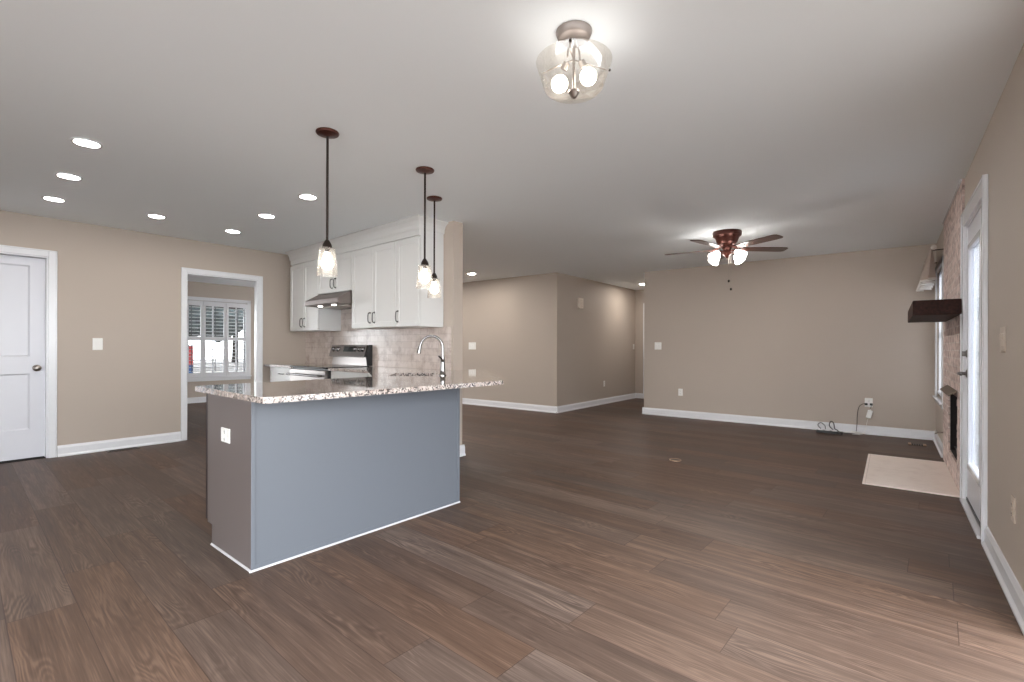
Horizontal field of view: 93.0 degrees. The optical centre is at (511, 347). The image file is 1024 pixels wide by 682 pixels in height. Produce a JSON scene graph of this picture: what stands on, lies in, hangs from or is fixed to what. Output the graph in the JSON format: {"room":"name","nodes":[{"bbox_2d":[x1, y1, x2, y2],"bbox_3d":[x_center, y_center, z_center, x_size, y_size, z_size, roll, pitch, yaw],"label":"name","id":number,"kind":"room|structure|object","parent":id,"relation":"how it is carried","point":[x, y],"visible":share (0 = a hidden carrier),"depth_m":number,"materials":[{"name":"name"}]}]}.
{"room":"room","nodes":[
{"label":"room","id":0,"kind":"room"},
{"bbox_2d":[0,210,305,445],"bbox_3d":[-4.728,-0.097,4.954,0.070,2.440,6.400,0,0,38],"label":"wall","id":1,"kind":"structure","parent":0,"point":[121,287],"depth_m":5.43,"materials":[{"name":"beige paint"}]},
{"bbox_2d":[0,255,44,461],"bbox_3d":[-4.997,0.103,4.645,0.107,2.010,0.773,0,0,38],"label":"door","id":2,"kind":"structure","parent":1,"relation":"in","point":[22,279],"depth_m":4.84,"materials":[{"name":"white paint"}]},
{"bbox_2d":[0,456,45,463],"bbox_3d":[-5.011,1.119,4.652,0.100,0.006,0.800,0,0,38],"label":"trim","id":3,"kind":"structure","parent":1,"relation":"attached to","point":[40,457],"depth_m":4.84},
{"bbox_2d":[0,245,57,457],"bbox_3d":[-4.991,0.069,4.639,0.144,2.106,0.932,0,0,38],"label":"trim","id":4,"kind":"structure","parent":1,"relation":"attached to","point":[51,257],"depth_m":4.93,"materials":[{"name":"white wood"}]},
{"bbox_2d":[92,338,102,349],"bbox_3d":[-4.462,-0.036,5.228,0.013,0.128,0.085,0,0,38],"label":"light switch","id":5,"kind":"object","parent":1,"relation":"attached to","point":[97,342],"visible":1,"depth_m":5.23,"materials":[{"name":"white plastic"}]},
{"bbox_2d":[57,431,180,456],"bbox_3d":[-4.318,1.067,5.406,0.026,0.114,1.100,0,0,38],"label":"baseboard","id":6,"kind":"structure","parent":1,"relation":"attached to","point":[104,445],"depth_m":5.35,"materials":[{"name":"white wood"}]},
{"bbox_2d":[181,267,262,440],"bbox_3d":[-3.712,0.081,6.238,0.094,2.090,0.958,0,0,38],"label":"trim","id":7,"kind":"structure","parent":1,"relation":"attached to","point":[258,280],"depth_m":6.06,"materials":[{"name":"white wood"}]},
{"bbox_2d":[187,281,253,397],"bbox_3d":[-6.364,-0.102,9.907,0.120,2.440,2.400,0,0,38],"label":"wall","id":8,"kind":"structure","parent":0,"point":[196,289],"depth_m":10.18,"materials":[{"name":"beige paint"}]},
{"bbox_2d":[187,397,205,403],"bbox_3d":[-6.309,1.061,9.862,0.026,0.114,2.400,0,0,38],"label":"baseboard","id":9,"kind":"structure","parent":8,"relation":"attached to","point":[192,399],"depth_m":9.79,"materials":[{"name":"white wood"}]},
{"bbox_2d":[189,305,242,308],"bbox_3d":[-8.251,-1.247,11.507,4.830,0.120,11.000,0,0,38],"label":"trim","id":10,"kind":"structure","parent":8,"relation":"attached to","point":[189,305],"depth_m":14.45,"materials":[{"name":"white wood"}]},
{"bbox_2d":[187,296,251,381],"bbox_3d":[-6.322,-0.167,9.906,0.145,1.710,1.890,0,0,38],"label":"window","id":11,"kind":"structure","parent":8,"relation":"in","point":[196,379],"depth_m":10.33,"materials":[{"name":"white wood"}]},
{"bbox_2d":[187,300,202,377],"bbox_3d":[-6.426,-0.167,9.711,0.078,1.544,0.434,0,0,41],"label":"plantation shutter","id":12,"kind":"object","parent":11,"relation":"attached to","point":[190,302],"visible":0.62,"depth_m":9.78,"materials":[{"name":"white wood"}]},
{"bbox_2d":[203,301,225,376],"bbox_3d":[-6.158,-0.166,10.055,0.078,1.544,0.434,0,0,41],"label":"plantation shutter","id":13,"kind":"object","parent":11,"relation":"attached to","point":[216,304],"visible":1,"depth_m":10.03,"materials":[{"name":"white wood"}]},
{"bbox_2d":[226,303,247,375],"bbox_3d":[-5.890,-0.165,10.399,0.078,1.544,0.434,0,0,41],"label":"plantation shutter","id":14,"kind":"object","parent":11,"relation":"attached to","point":[232,305],"visible":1,"depth_m":10.37,"materials":[{"name":"white wood"}]},
{"bbox_2d":[369,221,462,444],"bbox_3d":[-2.444,-0.090,6.692,5.000,2.440,0.130,0,0,41],"label":"wall","id":15,"kind":"structure","parent":0,"point":[453,235],"depth_m":5.05,"materials":[{"name":"beige paint"}]},
{"bbox_2d":[290,259,340,331],"bbox_3d":[-2.678,-0.675,6.565,0.782,0.912,0.359,0,0,41],"label":"upper cabinet","id":16,"kind":"object","parent":15,"relation":"attached to","point":[303,276],"visible":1,"depth_m":6.42,"materials":[{"name":"white paint"}]},
{"bbox_2d":[305,290,351,309],"bbox_3d":[-2.128,-0.584,5.990,0.792,0.171,0.488,0,0,41],"label":"range hood","id":17,"kind":"object","parent":15,"relation":"attached to","point":[338,300],"visible":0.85,"depth_m":5.79,"materials":[{"name":"metal"}]},
{"bbox_2d":[318,251,353,294],"bbox_3d":[-2.080,-0.900,6.043,0.794,0.458,0.359,0,0,41],"label":"upper cabinet","id":18,"kind":"object","parent":15,"relation":"attached to","point":[338,278],"visible":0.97,"depth_m":5.90,"materials":[{"name":"white paint"}]},
{"bbox_2d":[285,214,447,265],"bbox_3d":[-1.887,-1.218,5.852,2.911,0.175,0.394,0,0,41],"label":"trim","id":19,"kind":"structure","parent":15,"relation":"attached to","point":[411,226],"depth_m":5.33,"materials":[{"name":"white paint"}]},
{"bbox_2d":[306,309,450,369],"bbox_3d":[-1.820,-0.219,6.054,3.160,0.900,0.010,0,0,41],"label":"tile backsplash","id":20,"kind":"structure","parent":15,"relation":"attached to","point":[398,347],"depth_m":5.70,"materials":[{"name":"tile"}]},
{"bbox_2d":[352,241,405,328],"bbox_3d":[-1.454,-0.673,5.495,0.857,0.908,0.360,0,0,41],"label":"upper cabinet","id":21,"kind":"object","parent":15,"relation":"attached to","point":[373,268],"visible":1,"depth_m":5.36,"materials":[{"name":"white paint"}]},
{"bbox_2d":[395,235,443,327],"bbox_3d":[-0.982,-0.670,5.083,0.387,0.913,0.359,0,0,41],"label":"upper cabinet","id":22,"kind":"object","parent":15,"relation":"attached to","point":[416,306],"visible":1,"depth_m":4.97,"materials":[{"name":"white paint"}]},
{"bbox_2d":[460,444,465,456],"bbox_3d":[-1.798,1.075,6.124,3.326,0.114,0.182,0,0,41],"label":"baseboard","id":23,"kind":"structure","parent":15,"relation":"attached to","point":[462,447],"depth_m":5.08,"materials":[{"name":"white wood"}]},
{"bbox_2d":[462,272,560,405],"bbox_3d":[-0.420,-0.085,9.433,3.136,2.440,0.120,0,0,38],"label":"wall","id":24,"kind":"structure","parent":0,"point":[514,323],"depth_m":8.96,"materials":[{"name":"beige paint"}]},
{"bbox_2d":[469,342,475,349],"bbox_3d":[-0.791,-0.029,9.638,0.190,0.140,0.013,0,0,38],"label":"light switch","id":25,"kind":"object","parent":24,"relation":"attached to","point":[472,345],"visible":1,"depth_m":9.63,"materials":[{"name":"white plastic"}]},
{"bbox_2d":[462,398,557,412],"bbox_3d":[-0.458,1.078,9.368,3.162,0.114,0.026,0,0,38],"label":"baseboard","id":26,"kind":"structure","parent":24,"relation":"attached to","point":[521,406],"depth_m":9.02,"materials":[{"name":"white wood"}]},
{"bbox_2d":[0,0,1023,289],"bbox_3d":[-1.332,-1.367,6.748,11.895,0.120,13.400,0,0,38],"label":"ceiling","id":27,"kind":"structure","parent":0,"point":[822,126],"depth_m":2.78,"materials":[{"name":"paint"}]},
{"bbox_2d":[42,196,65,201],"bbox_3d":[-4.050,-1.310,4.293,0.158,0.008,0.158,0,0,38],"label":"recessed light","id":28,"kind":"object","parent":27,"relation":"in","point":[50,198],"visible":1,"depth_m":4.29,"materials":[{"name":"white"}]},
{"bbox_2d":[45,197,62,201],"bbox_3d":[-4.050,-1.311,4.293,0.130,0.004,0.130,0,0,38],"label":"diffuser","id":29,"kind":"object","parent":28,"relation":"attached to","point":[55,199],"depth_m":4.30,"materials":[{"name":"white plastic"}]},
{"bbox_2d":[55,172,82,179],"bbox_3d":[-3.394,-1.308,3.719,0.158,0.008,0.158,0,0,38],"label":"recessed light","id":30,"kind":"object","parent":27,"relation":"in","point":[59,174],"visible":1,"depth_m":3.71,"materials":[{"name":"white"}]},
{"bbox_2d":[58,174,79,179],"bbox_3d":[-3.394,-1.309,3.719,0.130,0.004,0.130,0,0,38],"label":"diffuser","id":31,"kind":"object","parent":30,"relation":"attached to","point":[66,176],"depth_m":3.71,"materials":[{"name":"white plastic"}]},
{"bbox_2d":[70,137,102,147],"bbox_3d":[-2.720,-1.306,3.106,0.158,0.008,0.158,0,0,38],"label":"recessed light","id":32,"kind":"object","parent":27,"relation":"in","point":[84,142],"visible":1,"depth_m":3.09,"materials":[{"name":"white"}]},
{"bbox_2d":[74,139,99,146],"bbox_3d":[-2.720,-1.307,3.106,0.130,0.004,0.130,0,0,38],"label":"diffuser","id":33,"kind":"object","parent":32,"relation":"attached to","point":[82,142],"depth_m":3.10,"materials":[{"name":"white plastic"}]},
{"bbox_2d":[147,214,165,218],"bbox_3d":[-3.553,-1.309,4.853,0.158,0.008,0.158,0,0,38],"label":"recessed light","id":34,"kind":"object","parent":27,"relation":"in","point":[148,215],"visible":1,"depth_m":4.85,"materials":[{"name":"white"}]},
{"bbox_2d":[149,215,163,217],"bbox_3d":[-3.553,-1.310,4.853,0.130,0.004,0.130,0,0,38],"label":"diffuser","id":35,"kind":"object","parent":34,"relation":"attached to","point":[152,216],"depth_m":4.85,"materials":[{"name":"white plastic"}]},
{"bbox_2d":[225,229,240,232],"bbox_3d":[-3.146,-1.307,5.473,0.158,0.008,0.158,0,0,38],"label":"recessed light","id":36,"kind":"object","parent":27,"relation":"in","point":[227,230],"visible":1,"depth_m":5.47,"materials":[{"name":"white"}]},
{"bbox_2d":[257,213,274,217],"bbox_3d":[-2.439,-1.305,4.822,0.158,0.008,0.158,0,0,38],"label":"recessed light","id":37,"kind":"object","parent":27,"relation":"in","point":[263,215],"visible":1,"depth_m":4.80,"materials":[{"name":"white"}]},
{"bbox_2d":[259,215,272,217],"bbox_3d":[-2.439,-1.306,4.822,0.130,0.004,0.130,0,0,38],"label":"diffuser","id":38,"kind":"object","parent":37,"relation":"attached to","point":[264,216],"depth_m":4.84,"materials":[{"name":"white plastic"}]},
{"bbox_2d":[298,194,317,199],"bbox_3d":[-1.769,-1.303,4.210,0.158,0.008,0.158,0,0,38],"label":"recessed light","id":39,"kind":"object","parent":27,"relation":"in","point":[303,196],"visible":1,"depth_m":4.19,"materials":[{"name":"white"}]},
{"bbox_2d":[300,195,315,198],"bbox_3d":[-1.769,-1.304,4.210,0.130,0.004,0.130,0,0,38],"label":"diffuser","id":40,"kind":"object","parent":39,"relation":"attached to","point":[301,196],"depth_m":4.19,"materials":[{"name":"white plastic"}]},
{"bbox_2d":[316,127,338,269],"bbox_3d":[-1.120,-0.871,2.945,0.136,0.872,0.136,0,0,38],"label":"pendant light","id":41,"kind":"object","parent":27,"relation":"hanging from","point":[325,132],"visible":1,"depth_m":2.94,"materials":[{"name":"brown metal"}]},
{"bbox_2d":[322,240,331,252],"bbox_3d":[-1.121,-0.612,2.945,0.060,0.080,0.060,0,0,38],"label":"socket","id":42,"kind":"object","parent":41,"relation":"attached to","point":[326,245],"depth_m":2.93,"materials":[{"name":"brown metal"}]},
{"bbox_2d":[416,166,433,282],"bbox_3d":[-0.639,-0.869,3.561,0.136,0.872,0.136,0,0,38],"label":"pendant light","id":43,"kind":"object","parent":27,"relation":"hanging from","point":[424,277],"visible":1,"depth_m":3.55,"materials":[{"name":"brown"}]},
{"bbox_2d":[421,259,428,268],"bbox_3d":[-0.640,-0.610,3.561,0.060,0.080,0.060,0,0,38],"label":"socket","id":44,"kind":"object","parent":43,"relation":"attached to","point":[424,263],"depth_m":3.54,"materials":[{"name":"brown metal"}]},
{"bbox_2d":[427,196,441,293],"bbox_3d":[-0.679,-0.869,4.241,0.136,0.872,0.136,0,0,38],"label":"pendant light","id":45,"kind":"object","parent":27,"relation":"hanging from","point":[434,289],"visible":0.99,"depth_m":4.23,"materials":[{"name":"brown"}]},
{"bbox_2d":[431,273,437,281],"bbox_3d":[-0.679,-0.610,4.241,0.060,0.080,0.060,0,0,38],"label":"socket","id":46,"kind":"object","parent":45,"relation":"attached to","point":[433,276],"depth_m":4.22,"materials":[{"name":"brown metal"}]},
{"bbox_2d":[541,20,610,98],"bbox_3d":[0.258,-1.165,2.002,0.317,0.276,0.318,0,0,0],"label":"flush light","id":47,"kind":"object","parent":27,"relation":"attached to","point":[572,34],"visible":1,"depth_m":2.00,"materials":[{"name":"white glass"}]},
{"bbox_2d":[561,61,569,71],"bbox_3d":[0.222,-1.173,2.026,0.039,0.039,0.030,0,0,32],"label":"socket","id":48,"kind":"object","parent":47,"relation":"attached to","point":[565,65],"depth_m":2.02,"materials":[{"name":"silver metal"}]},
{"bbox_2d":[578,59,586,69],"bbox_3d":[0.293,-1.173,2.012,0.039,0.039,0.030,0,0,-11],"label":"socket","id":49,"kind":"object","parent":47,"relation":"attached to","point":[582,63],"depth_m":2.00,"materials":[{"name":"silver metal"}]},
{"bbox_2d":[665,229,787,289],"bbox_3d":[2.459,-0.967,5.462,1.279,0.659,1.320,0,0,0],"label":"ceiling fan","id":50,"kind":"object","parent":27,"relation":"hanging from","point":[726,239],"visible":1,"depth_m":5.37,"materials":[{"name":"brown wood"}]},
{"bbox_2d":[0,398,1023,681],"bbox_3d":[-1.872,1.181,7.163,13.245,0.100,13.400,0,0,38],"label":"floor","id":51,"kind":"structure","parent":0,"point":[573,548],"depth_m":2.43,"materials":[{"name":"wood"}]},
{"bbox_2d":[106,447,138,452],"bbox_3d":[-4.268,1.120,5.329,0.110,0.007,0.280,0,0,38],"label":"floor vent","id":52,"kind":"object","parent":51,"relation":"in","point":[131,448],"visible":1,"depth_m":5.31,"materials":[{"name":"metal"}]},
{"bbox_2d":[270,367,289,381],"bbox_3d":[-2.826,0.694,6.516,0.700,0.869,0.609,0,0,41],"label":"base cabinet","id":53,"kind":"object","parent":51,"relation":"on","point":[277,374],"visible":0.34,"depth_m":6.37,"materials":[{"name":"white paint"}]},
{"bbox_2d":[286,345,372,380],"bbox_3d":[-2.244,0.549,5.953,0.910,1.162,0.693,0,0,41],"label":"electric range","id":54,"kind":"object","parent":51,"relation":"on","point":[343,355],"visible":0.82,"depth_m":5.95,"materials":[{"name":"silver metal"}]},
{"bbox_2d":[290,364,368,368],"bbox_3d":[-2.246,0.234,5.947,0.906,0.020,0.550,0,0,41],"label":"cooktop","id":55,"kind":"object","parent":54,"relation":"in","point":[324,366],"depth_m":5.90,"materials":[{"name":"black glass"}]},
{"bbox_2d":[206,388,459,572],"bbox_3d":[-0.841,0.699,3.661,0.913,0.870,2.605,0,0,29],"label":"base cabinet","id":56,"kind":"object","parent":51,"relation":"on","point":[292,480],"visible":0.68,"depth_m":2.77,"materials":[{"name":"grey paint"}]},
{"bbox_2d":[221,427,229,443],"bbox_3d":[-1.568,0.480,2.654,0.115,0.078,0.010,0,0,40],"label":"wall outlet","id":57,"kind":"object","parent":56,"relation":"attached to","point":[225,433],"visible":1,"depth_m":2.64,"materials":[{"name":"white plastic"}]},
{"bbox_2d":[195,363,503,403],"bbox_3d":[-1.994,0.246,4.691,4.537,0.030,2.802,0,0,38],"label":"countertop","id":58,"kind":"structure","parent":56,"relation":"on","point":[381,380],"depth_m":3.02,"materials":[{"name":"stone"}]},
{"bbox_2d":[417,335,445,375],"bbox_3d":[-0.665,0.064,4.010,0.244,0.341,0.120,0,0,-7],"label":"kitchen faucet","id":59,"kind":"object","parent":58,"relation":"on","point":[442,363],"visible":1,"depth_m":4.03,"materials":[{"name":"silver metal"}]},
{"bbox_2d":[331,371,368,378],"bbox_3d":[-1.590,0.698,5.437,0.739,0.869,0.609,0,0,41],"label":"base cabinet","id":60,"kind":"object","parent":51,"relation":"on","point":[334,374],"visible":0.16,"depth_m":5.27,"materials":[{"name":"white paint"}]},
{"bbox_2d":[669,458,680,461],"bbox_3d":[1.652,1.137,4.910,0.116,0.008,0.116,0,0,0],"label":"floor outlet","id":61,"kind":"object","parent":51,"relation":"on","point":[670,459],"visible":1,"depth_m":4.92,"materials":[{"name":"gold metal"}]},
{"bbox_2d":[816,429,842,434],"bbox_3d":[4.251,1.129,6.498,0.300,0.037,0.070,0,0,38],"label":"power strip","id":62,"kind":"object","parent":51,"relation":"on","point":[817,430],"visible":1,"depth_m":6.48,"materials":[{"name":"black plastic"}]},
{"bbox_2d":[843,403,867,433],"bbox_3d":[4.520,0.942,6.460,0.383,0.412,0.065,0,0,6],"label":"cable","id":63,"kind":"object","parent":62,"relation":"attached to","point":[864,403],"visible":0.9,"depth_m":6.47,"materials":[{"name":"black plastic"}]},
{"bbox_2d":[818,421,841,434],"bbox_3d":[4.271,1.067,6.498,0.118,0.159,0.338,0,0,-25],"label":"cable","id":64,"kind":"object","parent":51,"relation":"on","point":[830,421],"visible":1,"depth_m":6.52,"materials":[{"name":"plastic"}]},
{"bbox_2d":[847,431,864,434],"bbox_3d":[4.506,1.123,6.375,0.211,0.049,0.075,0,0,38],"label":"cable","id":65,"kind":"object","parent":51,"relation":"on","point":[854,432],"visible":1,"depth_m":6.35,"materials":[{"name":"white plastic"}]},
{"bbox_2d":[862,178,964,497],"bbox_3d":[3.916,-0.071,4.372,1.170,2.438,1.670,0,0,38],"label":"brick fireplace","id":66,"kind":"object","parent":51,"relation":"on","point":[918,475],"visible":0.44,"depth_m":4.33,"materials":[{"name":"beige brick"}]},
{"bbox_2d":[908,299,961,322],"bbox_3d":[3.729,-0.311,4.321,0.291,0.118,1.400,0,0,38],"label":"mantel shelf","id":67,"kind":"object","parent":66,"relation":"attached to","point":[941,310],"visible":0.93,"depth_m":3.81,"materials":[{"name":"brown wood"}]},
{"bbox_2d":[940,385,956,395],"bbox_3d":[3.856,0.378,4.297,0.056,0.050,0.860,0,0,38],"label":"hood","id":68,"kind":"object","parent":66,"relation":"attached to","point":[948,390],"depth_m":4.19,"materials":[{"name":"gold metal"}]},
{"bbox_2d":[942,179,961,223],"bbox_3d":[3.947,-1.283,4.366,0.010,0.014,1.645,0,0,38],"label":"trim","id":69,"kind":"structure","parent":66,"relation":"attached to","point":[958,186],"depth_m":4.20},
{"bbox_2d":[908,442,926,446],"bbox_3d":[4.762,1.141,5.706,0.164,0.018,0.100,0,0,38],"label":"floor vent","id":70,"kind":"object","parent":51,"relation":"in","point":[909,443],"visible":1,"depth_m":5.68,"materials":[{"name":"metal"}]},
{"bbox_2d":[560,273,634,405],"bbox_3d":[1.777,-0.078,9.799,0.120,2.440,3.159,0,0,38],"label":"wall","id":71,"kind":"structure","parent":0,"point":[598,339],"depth_m":9.55,"materials":[{"name":"beige paint"}]},
{"bbox_2d":[578,298,582,308],"bbox_3d":[1.273,-0.820,9.014,0.047,0.190,0.150,0,0,38],"label":"door chime","id":72,"kind":"object","parent":71,"relation":"attached to","point":[580,300],"visible":1,"depth_m":8.97,"materials":[{"name":"beige plastic"}]},
{"bbox_2d":[556,393,642,412],"bbox_3d":[1.853,1.085,9.645,0.194,0.114,3.305,0,0,38],"label":"baseboard","id":73,"kind":"structure","parent":71,"relation":"attached to","point":[575,406],"depth_m":9.53,"materials":[{"name":"white wood"}]},
{"bbox_2d":[635,290,643,392],"bbox_3d":[3.268,-0.074,10.716,1.344,2.440,0.120,0,0,38],"label":"wall","id":74,"kind":"structure","parent":0,"point":[639,294],"depth_m":10.95,"materials":[{"name":"beige paint"}]},
{"bbox_2d":[643,303,643,398],"bbox_3d":[3.372,0.079,10.619,0.990,2.135,0.144,0,0,38],"label":"trim","id":75,"kind":"structure","parent":74,"relation":"attached to","point":[643,303],"depth_m":10.86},
{"bbox_2d":[644,244,935,430],"bbox_3d":[4.694,-0.070,8.374,3.785,2.440,3.020,0,0,38],"label":"wall","id":76,"kind":"structure","parent":0,"point":[808,338],"depth_m":6.94,"materials":[{"name":"beige paint"}]},
{"bbox_2d":[655,342,660,349],"bbox_3d":[2.463,-0.024,8.191,0.118,0.122,0.013,0,0,38],"label":"light switch","id":77,"kind":"object","parent":76,"relation":"attached to","point":[657,344],"visible":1,"depth_m":8.19,"materials":[{"name":"white plastic"}]},
{"bbox_2d":[678,389,682,395],"bbox_3d":[2.762,0.735,7.957,0.072,0.116,0.010,0,0,38],"label":"wall outlet","id":78,"kind":"object","parent":76,"relation":"attached to","point":[680,391],"visible":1,"depth_m":7.95,"materials":[{"name":"white plastic"}]},
{"bbox_2d":[642,407,934,439],"bbox_3d":[4.488,1.093,8.135,3.811,0.114,2.446,0,0,38],"label":"baseboard","id":79,"kind":"structure","parent":76,"relation":"attached to","point":[870,430],"depth_m":6.95,"materials":[{"name":"white wood"}]},
{"bbox_2d":[865,398,872,406],"bbox_3d":[4.723,0.730,6.428,0.085,0.118,0.010,0,0,38],"label":"wall outlet","id":80,"kind":"object","parent":76,"relation":"attached to","point":[867,400],"visible":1,"depth_m":6.43,"materials":[{"name":"white plastic"}]},
{"bbox_2d":[853,409,872,434],"bbox_3d":[4.619,0.975,6.410,0.257,0.350,0.062,0,0,9],"label":"charger","id":81,"kind":"object","parent":80,"relation":"attached to","point":[869,412],"visible":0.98,"depth_m":6.39,"materials":[{"name":"white plastic"}]},
{"bbox_2d":[924,245,943,263],"bbox_3d":[4.812,-1.044,5.539,0.116,0.052,1.279,0,0,38],"label":"curtain rod","id":82,"kind":"object","parent":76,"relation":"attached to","point":[933,247],"visible":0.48,"depth_m":5.07,"materials":[{"name":"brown metal"}]},
{"bbox_2d":[916,248,936,291],"bbox_3d":[4.771,-0.879,5.600,0.140,0.372,1.136,0,0,38],"label":"window valance","id":83,"kind":"object","parent":82,"relation":"hanging from","point":[928,277],"visible":1,"depth_m":5.21,"materials":[{"name":"grey fabric"}]},
{"bbox_2d":[936,44,1023,590],"bbox_3d":[2.212,-0.077,2.016,0.120,2.440,10.300,0,0,38],"label":"wall","id":84,"kind":"structure","parent":0,"point":[999,154],"depth_m":2.37,"materials":[{"name":"beige paint"}]},
{"bbox_2d":[932,255,943,408],"bbox_3d":[4.868,-0.159,5.512,0.090,1.620,1.080,0,0,38],"label":"window","id":85,"kind":"structure","parent":84,"relation":"in","point":[938,401],"depth_m":5.63,"materials":[{"name":"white glass"}]},
{"bbox_2d":[938,270,941,395],"bbox_3d":[4.874,-0.168,5.508,0.016,1.438,0.870,0,0,38],"label":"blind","id":86,"kind":"object","parent":85,"relation":"attached to","point":[940,279],"depth_m":5.67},
{"bbox_2d":[957,209,980,520],"bbox_3d":[3.086,0.121,3.246,0.110,2.010,0.896,0,0,38],"label":"door","id":87,"kind":"structure","parent":84,"relation":"in","point":[973,352],"depth_m":3.45,"materials":[{"name":"white paint"}]},
{"bbox_2d":[960,498,979,538],"bbox_3d":[3.127,1.136,3.221,0.155,0.020,0.930,0,0,38],"label":"threshold","id":88,"kind":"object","parent":84,"relation":"attached to","point":[975,526],"depth_m":3.21,"materials":[{"name":"white wood"}]},
{"bbox_2d":[966,497,979,525],"bbox_3d":[3.094,1.114,3.247,0.006,0.020,0.870,0,0,38],"label":"threshold","id":89,"kind":"object","parent":84,"relation":"attached to","point":[971,507],"depth_m":3.27,"materials":[{"name":"black plastic"}]},
{"bbox_2d":[960,174,988,542],"bbox_3d":[3.133,0.071,3.219,0.146,2.150,1.120,0,0,38],"label":"trim","id":90,"kind":"structure","parent":84,"relation":"attached to","point":[978,200],"depth_m":3.06,"materials":[{"name":"white wood"}]},
{"bbox_2d":[974,242,979,469],"bbox_3d":[3.122,0.054,3.234,0.006,1.553,0.600,0,0,38],"label":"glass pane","id":91,"kind":"object","parent":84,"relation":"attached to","point":[976,246],"depth_m":3.39,"materials":[{"name":"glass"}]},
{"bbox_2d":[933,433,1023,634],"bbox_3d":[3.636,1.090,3.965,0.026,0.114,5.230,0,0,38],"label":"baseboard","id":92,"kind":"structure","parent":84,"relation":"attached to","point":[1014,594],"depth_m":2.32,"materials":[{"name":"white wood"}]},
{"bbox_2d":[999,327,1005,351],"bbox_3d":[2.443,-0.039,2.420,0.013,0.125,0.125,0,0,38],"label":"light switch","id":93,"kind":"object","parent":84,"relation":"attached to","point":[1002,336],"visible":1,"depth_m":2.39,"materials":[{"name":"beige plastic"}]},
{"bbox_2d":[1011,495,1015,523],"bbox_3d":[2.274,0.733,2.204,0.010,0.116,0.072,0,0,38],"label":"wall outlet","id":94,"kind":"object","parent":84,"relation":"attached to","point":[1013,499],"visible":1,"depth_m":2.18,"materials":[{"name":"beige plastic"}]},
{"label":"outside","id":95,"kind":"structure","parent":0,"visible":0},
{"bbox_2d":[193,358,242,372],"bbox_3d":[-21.919,1.373,29.766,48.830,0.100,100.000,0,0,38],"label":"ground","id":96,"kind":"structure","parent":95,"point":[240,362],"depth_m":35.52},
{"bbox_2d":[189,343,192,372],"bbox_3d":[-9.451,0.609,14.247,0.040,1.500,0.172,0,0,38],"label":"banner","id":97,"kind":"object","parent":96,"relation":"on","point":[192,343],"visible":0.39,"depth_m":14.24,"materials":[{"name":"red fabric"}]},
{"bbox_2d":[189,307,242,341],"bbox_3d":[-20.160,-4.220,29.745,8.332,11.110,8.459,0,0,-9],"label":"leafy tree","id":98,"kind":"object","parent":96,"relation":"on","point":[208,317],"visible":0.06,"depth_m":27.10,"materials":[{"name":"green plant"}]},
{"bbox_2d":[196,324,242,362],"bbox_3d":[-24.638,-5.283,42.067,10.929,13.208,11.574,0,0,38],"label":"leafy tree","id":99,"kind":"object","parent":96,"relation":"on","point":[241,327],"visible":0.02,"depth_m":42.03,"materials":[{"name":"green plant"}]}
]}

